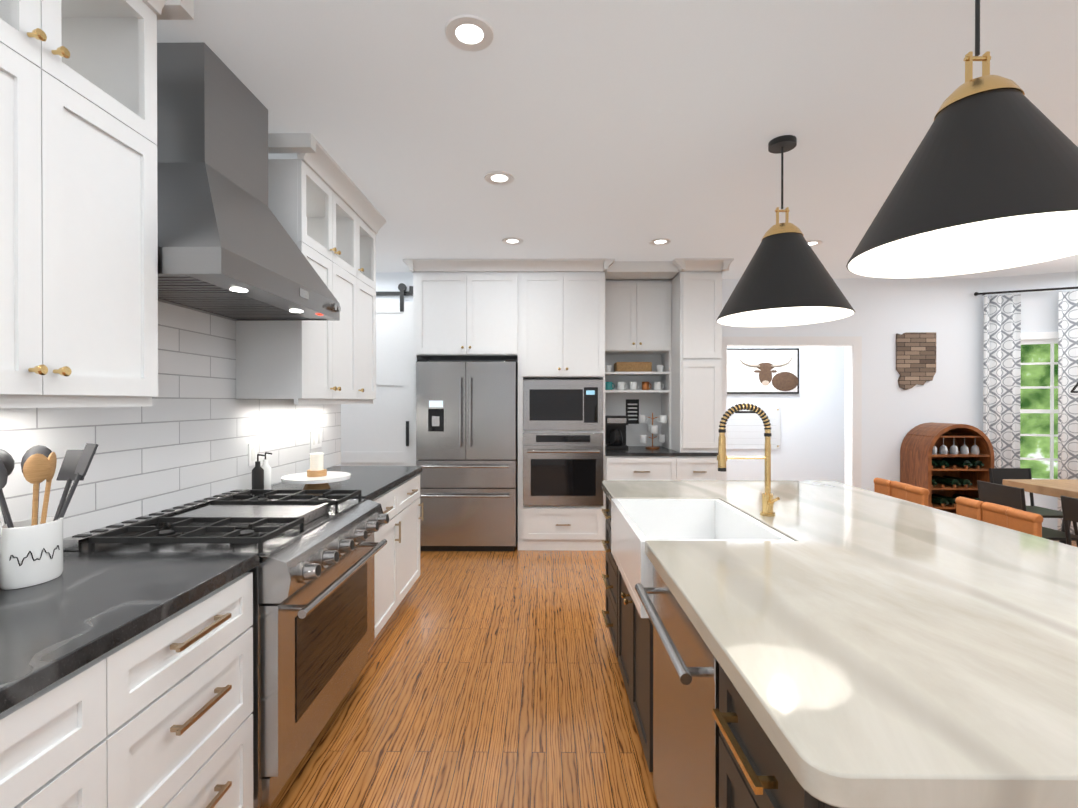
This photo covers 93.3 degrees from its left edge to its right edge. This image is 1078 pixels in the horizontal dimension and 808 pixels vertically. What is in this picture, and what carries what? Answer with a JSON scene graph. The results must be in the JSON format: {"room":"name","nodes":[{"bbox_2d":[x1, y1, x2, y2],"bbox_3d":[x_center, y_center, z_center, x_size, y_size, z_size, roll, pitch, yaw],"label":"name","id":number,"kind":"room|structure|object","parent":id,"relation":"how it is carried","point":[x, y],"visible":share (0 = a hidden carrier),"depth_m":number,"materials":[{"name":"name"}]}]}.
{"room":"dining room and kitchen","nodes":[
{"label":"dining room and kitchen","id":0,"kind":"room"},
{"bbox_2d":[0,301,340,538],"bbox_3d":[-2.517,0.035,1.016,1.956,2.710,5.750,0,0,1],"label":"tile backsplash","id":1,"kind":"structure","parent":0,"point":[193,431],"depth_m":2.13,"materials":[{"name":"tile"}]},
{"bbox_2d":[0,8,157,399],"bbox_3d":[-1.370,-0.442,1.205,0.332,0.842,0.797,0,0,1],"label":"upper cabinet","id":2,"kind":"object","parent":1,"relation":"attached to","point":[78,225],"depth_m":1.32,"materials":[{"name":"white wood"}]},
{"bbox_2d":[157,42,340,320],"bbox_3d":[-1.253,-0.867,2.075,0.549,0.909,0.932,0,0,1],"label":"range hood","id":3,"kind":"object","parent":1,"relation":"attached to","point":[228,248],"visible":0.83,"depth_m":1.86,"materials":[{"name":"metal"}]},
{"bbox_2d":[248,443,256,465],"bbox_3d":[-1.519,0.268,2.703,0.008,0.116,0.075,0,0,1],"label":"electrical outlet plate","id":4,"kind":"object","parent":1,"relation":"attached to","point":[252,448],"depth_m":2.69,"materials":[{"name":"white plastic"}]},
{"bbox_2d":[236,228,363,399],"bbox_3d":[-1.354,-0.449,2.959,0.332,0.842,0.811,0,0,1],"label":"upper cabinet","id":5,"kind":"object","parent":1,"relation":"attached to","point":[296,360],"depth_m":2.69,"materials":[{"name":"white wood"}]},
{"bbox_2d":[310,430,321,448],"bbox_3d":[-1.512,0.239,3.453,0.008,0.116,0.160,0,0,1],"label":"electrical outlet plate","id":6,"kind":"object","parent":1,"relation":"attached to","point":[315,439],"depth_m":3.44,"materials":[{"name":"white plastic"}]},
{"bbox_2d":[364,272,375,399],"bbox_3d":[-1.349,-0.452,3.470,0.332,0.842,0.436,0,0,1],"label":"upper cabinet","id":7,"kind":"object","parent":1,"relation":"attached to","point":[369,284],"depth_m":3.57,"materials":[{"name":"white wood"}]},
{"bbox_2d":[376,272,412,301],"bbox_3d":[-2.316,0.017,5.249,2.280,2.710,0.120,0,0,1],"label":"wall","id":8,"kind":"structure","parent":0,"point":[388,281],"depth_m":5.17,"materials":[{"name":"paint"}]},
{"bbox_2d":[340,283,412,465],"bbox_3d":[-2.087,0.070,5.139,1.740,2.565,0.094,0,0,1],"label":"barn door","id":9,"kind":"structure","parent":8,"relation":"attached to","point":[378,431],"depth_m":5.13,"materials":[{"name":"white wood"}]},
{"bbox_2d":[157,0,1077,278],"bbox_3d":[2.320,-1.367,2.640,11.600,0.080,9.100,0,0,1],"label":"ceiling","id":10,"kind":"structure","parent":0,"point":[621,130],"depth_m":2.25,"materials":[{"name":"paint"}]},
{"bbox_2d":[444,14,493,51],"bbox_3d":[-0.248,-1.319,1.814,0.175,0.007,0.175,0,0,-44],"label":"recessed light","id":11,"kind":"object","parent":10,"relation":"in","point":[466,32],"depth_m":1.81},
{"bbox_2d":[485,171,513,184],"bbox_3d":[-0.232,-1.324,2.984,0.175,0.007,0.175,0,0,-44],"label":"recessed light","id":12,"kind":"object","parent":10,"relation":"in","point":[494,177],"depth_m":2.97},
{"bbox_2d":[502,237,522,244],"bbox_3d":[-0.216,-1.329,4.154,0.175,0.007,0.175,0,0,-44],"label":"recessed light","id":13,"kind":"object","parent":10,"relation":"in","point":[511,240],"depth_m":4.15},
{"bbox_2d":[649,238,670,245],"bbox_3d":[0.995,-1.329,4.172,0.175,0.007,0.175,0,0,-44],"label":"recessed light","id":14,"kind":"object","parent":10,"relation":"in","point":[659,241],"depth_m":4.16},
{"bbox_2d":[716,135,854,326],"bbox_3d":[1.230,-0.880,2.572,0.630,0.891,0.630,0,0,1],"label":"pendant light","id":15,"kind":"object","parent":10,"relation":"hanging from","point":[786,279],"visible":1,"depth_m":2.45,"materials":[{"name":"black metal"}]},
{"bbox_2d":[807,240,822,246],"bbox_3d":[2.255,-1.329,4.221,0.175,0.007,0.175,0,0,-44],"label":"recessed light","id":16,"kind":"object","parent":10,"relation":"in","point":[812,243],"depth_m":4.19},
{"bbox_2d":[846,0,1077,277],"bbox_3d":[1.234,-0.875,1.432,0.630,0.891,0.630,0,0,1],"label":"pendant light","id":17,"kind":"object","parent":10,"relation":"hanging from","point":[987,180],"visible":1,"depth_m":1.34,"materials":[{"name":"black metal"}]},
{"bbox_2d":[1070,382,1077,392],"bbox_3d":[4.266,-0.705,3.195,0.356,1.247,1.456,0,0,1],"label":"pendant chandelier","id":18,"kind":"object","parent":10,"relation":"hanging from","point":[1074,388],"visible":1,"depth_m":3.89,"materials":[{"name":"black metal"}]},
{"bbox_2d":[260,540,1076,807],"bbox_3d":[2.320,1.413,2.652,11.600,0.060,9.100,0,0,1],"label":"floor","id":19,"kind":"structure","parent":0,"point":[489,679],"depth_m":2.34,"materials":[{"name":"brown wood"}]},
{"bbox_2d":[0,645,119,807],"bbox_3d":[-1.220,0.953,0.579,0.642,0.880,0.957,0,0,1],"label":"base cabinet","id":20,"kind":"object","parent":19,"relation":"on","point":[60,744],"depth_m":0.97,"materials":[{"name":"white wood"}]},
{"bbox_2d":[0,466,422,712],"bbox_3d":[-1.210,0.489,1.196,0.652,0.040,5.130,0,0,1],"label":"countertop","id":21,"kind":"structure","parent":20,"relation":"on","point":[84,608],"depth_m":1.23,"materials":[{"name":"black stone"}]},
{"bbox_2d":[0,443,97,589],"bbox_3d":[-1.357,0.290,1.367,0.213,0.355,0.232,0,0,1],"label":"utensil crock","id":22,"kind":"object","parent":21,"relation":"on","point":[31,552],"visible":1,"depth_m":1.33,"materials":[{"name":"white ceramic"}]},
{"bbox_2d":[252,452,267,489],"bbox_3d":[-1.455,0.360,2.633,0.056,0.204,0.056,0,0,-44],"label":"soap bottle","id":23,"kind":"object","parent":21,"relation":"on","point":[261,477],"depth_m":2.62,"materials":[{"name":"black plastic"}]},
{"bbox_2d":[268,453,271,489],"bbox_3d":[-1.464,0.360,2.723,0.056,0.204,0.056,0,0,-44],"label":"soap bottle","id":24,"kind":"object","parent":21,"relation":"on","point":[269,468],"depth_m":2.71,"materials":[{"name":"white plastic"}]},
{"bbox_2d":[281,453,350,489],"bbox_3d":[-1.219,0.366,2.791,0.350,0.190,0.350,0,0,1],"label":"cake stand","id":25,"kind":"object","parent":21,"relation":"on","point":[316,476],"visible":0.96,"depth_m":2.75,"materials":[{"name":"white ceramic"}]},
{"bbox_2d":[120,572,252,807],"bbox_3d":[-1.214,0.949,1.294,0.642,0.880,0.587,0,0,1],"label":"base cabinet","id":26,"kind":"object","parent":19,"relation":"on","point":[159,715],"depth_m":1.31,"materials":[{"name":"white wood"}]},
{"bbox_2d":[63,489,388,807],"bbox_3d":[-1.127,0.906,2.082,0.796,0.958,0.934,0,0,1],"label":"range","id":27,"kind":"object","parent":19,"relation":"on","point":[313,625],"visible":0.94,"depth_m":1.82,"materials":[{"name":"metal"}]},
{"bbox_2d":[372,482,403,637],"bbox_3d":[-1.199,0.942,2.891,0.642,0.880,0.627,0,0,1],"label":"base cabinet","id":28,"kind":"object","parent":19,"relation":"on","point":[389,560],"depth_m":3.01,"materials":[{"name":"white wood"}]},
{"bbox_2d":[404,474,423,596],"bbox_3d":[-1.194,0.940,3.417,0.642,0.880,0.632,0,0,1],"label":"base cabinet","id":29,"kind":"object","parent":19,"relation":"on","point":[412,504],"depth_m":3.51,"materials":[{"name":"white wood"}]},
{"bbox_2d":[416,359,517,550],"bbox_3d":[-0.672,0.477,5.048,0.920,1.790,0.817,0,0,1],"label":"refrigerator","id":30,"kind":"object","parent":19,"relation":"on","point":[467,435],"visible":0.94,"depth_m":4.70,"materials":[{"name":"metal"}]},
{"bbox_2d":[403,258,733,550],"bbox_3d":[0.268,0.018,5.066,3.040,2.708,0.792,0,0,1],"label":"tall cabinet","id":31,"kind":"object","parent":19,"relation":"on","point":[567,319],"visible":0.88,"depth_m":4.75,"materials":[{"name":"white wood"}]},
{"bbox_2d":[523,380,602,429],"bbox_3d":[0.226,0.008,4.891,0.746,0.470,0.330,0,0,1],"label":"built-in microwave","id":32,"kind":"object","parent":31,"relation":"in","point":[562,404],"visible":1,"depth_m":4.73,"materials":[{"name":"metal"}]},
{"bbox_2d":[523,433,602,505],"bbox_3d":[0.226,0.612,4.857,0.746,0.683,0.403,0,0,1],"label":"wall oven","id":33,"kind":"object","parent":31,"relation":"in","point":[562,469],"visible":0.9,"depth_m":4.72,"materials":[{"name":"metal"}]},
{"bbox_2d":[605,382,614,389],"bbox_3d":[0.721,-0.184,5.218,0.076,0.085,0.097,0,0,43],"label":"cup","id":34,"kind":"object","parent":31,"relation":"on","point":[608,385],"depth_m":5.18,"materials":[{"name":"teal ceramic"}]},
{"bbox_2d":[617,382,626,389],"bbox_3d":[0.846,-0.184,5.217,0.076,0.085,0.097,0,0,43],"label":"cup","id":35,"kind":"object","parent":31,"relation":"on","point":[620,385],"depth_m":5.18,"materials":[{"name":"white ceramic"}]},
{"bbox_2d":[626,399,638,423],"bbox_3d":[0.996,0.081,5.428,0.140,0.260,0.012,0,0,1],"label":"sign board","id":36,"kind":"object","parent":31,"relation":"attached to","point":[632,409],"visible":0.88,"depth_m":5.42,"materials":[{"name":"black metal"}]},
{"bbox_2d":[629,382,638,389],"bbox_3d":[0.971,-0.184,5.216,0.076,0.085,0.097,0,0,43],"label":"cup","id":37,"kind":"object","parent":31,"relation":"on","point":[632,385],"depth_m":5.18,"materials":[{"name":"white ceramic"}]},
{"bbox_2d":[605,362,663,371],"bbox_3d":[0.975,-0.376,5.247,0.600,0.100,0.200,0,0,1],"label":"basket","id":38,"kind":"object","parent":31,"relation":"on","point":[632,366],"visible":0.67,"depth_m":5.15,"materials":[{"name":"wicker"}]},
{"bbox_2d":[642,382,650,389],"bbox_3d":[1.096,-0.184,5.215,0.076,0.085,0.097,0,0,43],"label":"cup","id":39,"kind":"object","parent":31,"relation":"on","point":[645,385],"depth_m":5.17,"materials":[{"name":"orange ceramic"}]},
{"bbox_2d":[654,382,663,389],"bbox_3d":[1.221,-0.184,5.213,0.076,0.085,0.097,0,0,43],"label":"cup","id":40,"kind":"object","parent":31,"relation":"on","point":[657,385],"depth_m":5.17,"materials":[{"name":"white ceramic"}]},
{"bbox_2d":[605,446,717,455],"bbox_3d":[1.179,0.468,5.084,1.108,0.031,0.701,0,0,1],"label":"countertop","id":41,"kind":"structure","parent":31,"relation":"on","point":[640,451],"depth_m":4.76,"materials":[{"name":"black stone"}]},
{"bbox_2d":[605,416,627,448],"bbox_3d":[0.779,0.286,5.196,0.230,0.330,0.232,0,0,1],"label":"coffee maker","id":42,"kind":"object","parent":41,"relation":"on","point":[615,432],"visible":0.9,"depth_m":5.10,"materials":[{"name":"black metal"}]},
{"bbox_2d":[639,413,666,448],"bbox_3d":[1.154,0.271,5.168,0.275,0.360,0.291,0,0,1],"label":"mug tree","id":43,"kind":"object","parent":41,"relation":"on","point":[652,428],"visible":1,"depth_m":5.13,"materials":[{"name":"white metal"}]},
{"bbox_2d":[601,491,808,807],"bbox_3d":[0.853,0.950,1.852,1.078,0.873,2.363,0,0,1],"label":"kitchen island","id":44,"kind":"object","parent":19,"relation":"on","point":[704,746],"depth_m":1.33,"materials":[{"name":"black wood"}]},
{"bbox_2d":[635,566,720,807],"bbox_3d":[0.353,0.897,1.385,0.088,0.753,0.610,0,0,1],"label":"dishwasher","id":45,"kind":"object","parent":44,"relation":"in","point":[686,734],"depth_m":1.32,"materials":[{"name":"metal"}]},
{"bbox_2d":[602,479,1077,807],"bbox_3d":[1.062,0.489,1.855,1.400,0.045,2.430,0,0,1],"label":"island countertop","id":46,"kind":"structure","parent":44,"relation":"on","point":[895,653],"depth_m":1.05,"materials":[{"name":"white stone"}]},
{"bbox_2d":[611,499,793,617],"bbox_3d":[0.618,0.602,2.129,0.530,0.266,0.768,0,0,1],"label":"sink","id":47,"kind":"object","parent":46,"relation":"in","point":[634,522],"depth_m":2.34,"materials":[{"name":"ceramic"}]},
{"bbox_2d":[717,403,779,516],"bbox_3d":[0.865,0.230,2.101,0.240,0.468,0.108,0,0,1],"label":"faucet","id":48,"kind":"object","parent":46,"relation":"on","point":[768,501],"depth_m":2.11,"materials":[{"name":"gold metal"}]},
{"bbox_2d":[874,478,929,505],"bbox_3d":[1.732,0.902,2.735,0.485,0.962,0.422,0,0,1],"label":"stool","id":49,"kind":"object","parent":19,"relation":"on","point":[908,492],"visible":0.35,"depth_m":2.71,"materials":[{"name":"brown leather"}]},
{"bbox_2d":[900,422,993,513],"bbox_3d":[4.169,0.784,5.220,0.650,1.175,0.395,0,0,1],"label":"wine cabinet","id":50,"kind":"object","parent":19,"relation":"on","point":[946,465],"visible":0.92,"depth_m":5.13,"materials":[{"name":"brown wood"}]},
{"bbox_2d":[955,496,1043,536],"bbox_3d":[1.727,0.905,2.155,0.485,0.962,0.422,0,0,1],"label":"stool","id":51,"kind":"object","parent":19,"relation":"on","point":[1012,518],"visible":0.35,"depth_m":2.12,"materials":[{"name":"brown leather"}]},
{"bbox_2d":[977,480,1077,546],"bbox_3d":[3.585,0.983,3.718,0.464,0.793,0.444,0,0,1],"label":"dining chair","id":52,"kind":"object","parent":19,"relation":"on","point":[1008,496],"visible":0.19,"depth_m":3.66,"materials":[{"name":"black metal"}]},
{"bbox_2d":[988,468,1077,534],"bbox_3d":[4.277,0.980,4.407,0.444,0.793,0.464,0,0,1],"label":"dining chair","id":53,"kind":"object","parent":19,"relation":"on","point":[997,475],"visible":0.35,"depth_m":4.61,"materials":[{"name":"black metal"}]},
{"bbox_2d":[1002,479,1077,543],"bbox_3d":[4.264,1.000,3.082,1.020,0.768,2.100,0,0,1],"label":"dining table","id":54,"kind":"object","parent":19,"relation":"on","point":[1058,488],"visible":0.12,"depth_m":3.87,"materials":[{"name":"brown wood"}]},
{"bbox_2d":[1060,496,1077,545],"bbox_3d":[3.579,0.986,3.088,0.464,0.793,0.444,0,0,1],"label":"dining chair","id":55,"kind":"object","parent":19,"relation":"on","point":[1069,505],"visible":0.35,"depth_m":3.24,"materials":[{"name":"black metal"}]},
{"bbox_2d":[517,278,982,491],"bbox_3d":[1.777,0.015,5.511,6.140,2.710,0.120,0,0,1],"label":"wall","id":56,"kind":"structure","parent":0,"point":[949,311],"depth_m":5.41,"materials":[{"name":"paint"}]},
{"bbox_2d":[727,407,780,448],"bbox_3d":[2.824,0.320,6.827,0.830,0.570,0.028,0,0,1],"label":"calendar board","id":57,"kind":"object","parent":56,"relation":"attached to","point":[745,429],"visible":0.6,"depth_m":6.82,"materials":[{"name":"plastic"}]},
{"bbox_2d":[727,348,798,393],"bbox_3d":[2.919,-0.440,6.813,1.120,0.610,0.048,0,0,1],"label":"framed picture","id":58,"kind":"object","parent":56,"relation":"attached to","point":[762,370],"visible":0.98,"depth_m":6.80,"materials":[{"name":"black paper"}]},
{"bbox_2d":[722,336,861,487],"bbox_3d":[2.853,0.323,6.133,3.800,2.090,1.418,0,0,1],"label":"trim","id":59,"kind":"structure","parent":56,"relation":"attached to","point":[852,345],"depth_m":5.42,"materials":[{"name":"white wood"}]},
{"bbox_2d":[896,332,935,389],"bbox_3d":[4.011,-0.454,5.413,0.410,0.610,0.025,0,0,1],"label":"art","id":60,"kind":"object","parent":56,"relation":"attached to","point":[915,358],"visible":0.94,"depth_m":5.40},
{"bbox_2d":[982,272,1077,529],"bbox_3d":[6.562,0.019,4.763,4.100,2.710,0.120,0,0,22],"label":"wall","id":61,"kind":"structure","parent":0,"point":[1039,311],"depth_m":5.25,"materials":[{"name":"paint"}]},
{"bbox_2d":[974,287,1077,534],"bbox_3d":[5.858,0.083,4.899,2.710,2.520,0.144,0,0,22],"label":"curtains","id":62,"kind":"object","parent":61,"relation":"attached to","point":[1002,374],"visible":0.81,"depth_m":5.25,"materials":[{"name":"white fabric"}]},
{"bbox_2d":[1020,332,1057,478],"bbox_3d":[5.450,0.077,5.160,1.200,1.630,0.100,0,0,22],"label":"bay window","id":63,"kind":"structure","parent":61,"relation":"in","point":[1051,338],"depth_m":5.25,"materials":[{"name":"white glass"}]},
{"label":"outside","id":64,"kind":"structure","parent":0,"visible":0},
{"bbox_2d":[1020,344,1057,478],"bbox_3d":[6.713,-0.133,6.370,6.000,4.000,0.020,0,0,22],"label":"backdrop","id":65,"kind":"structure","parent":64,"point":[1035,446],"depth_m":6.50,"materials":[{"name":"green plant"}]}
]}

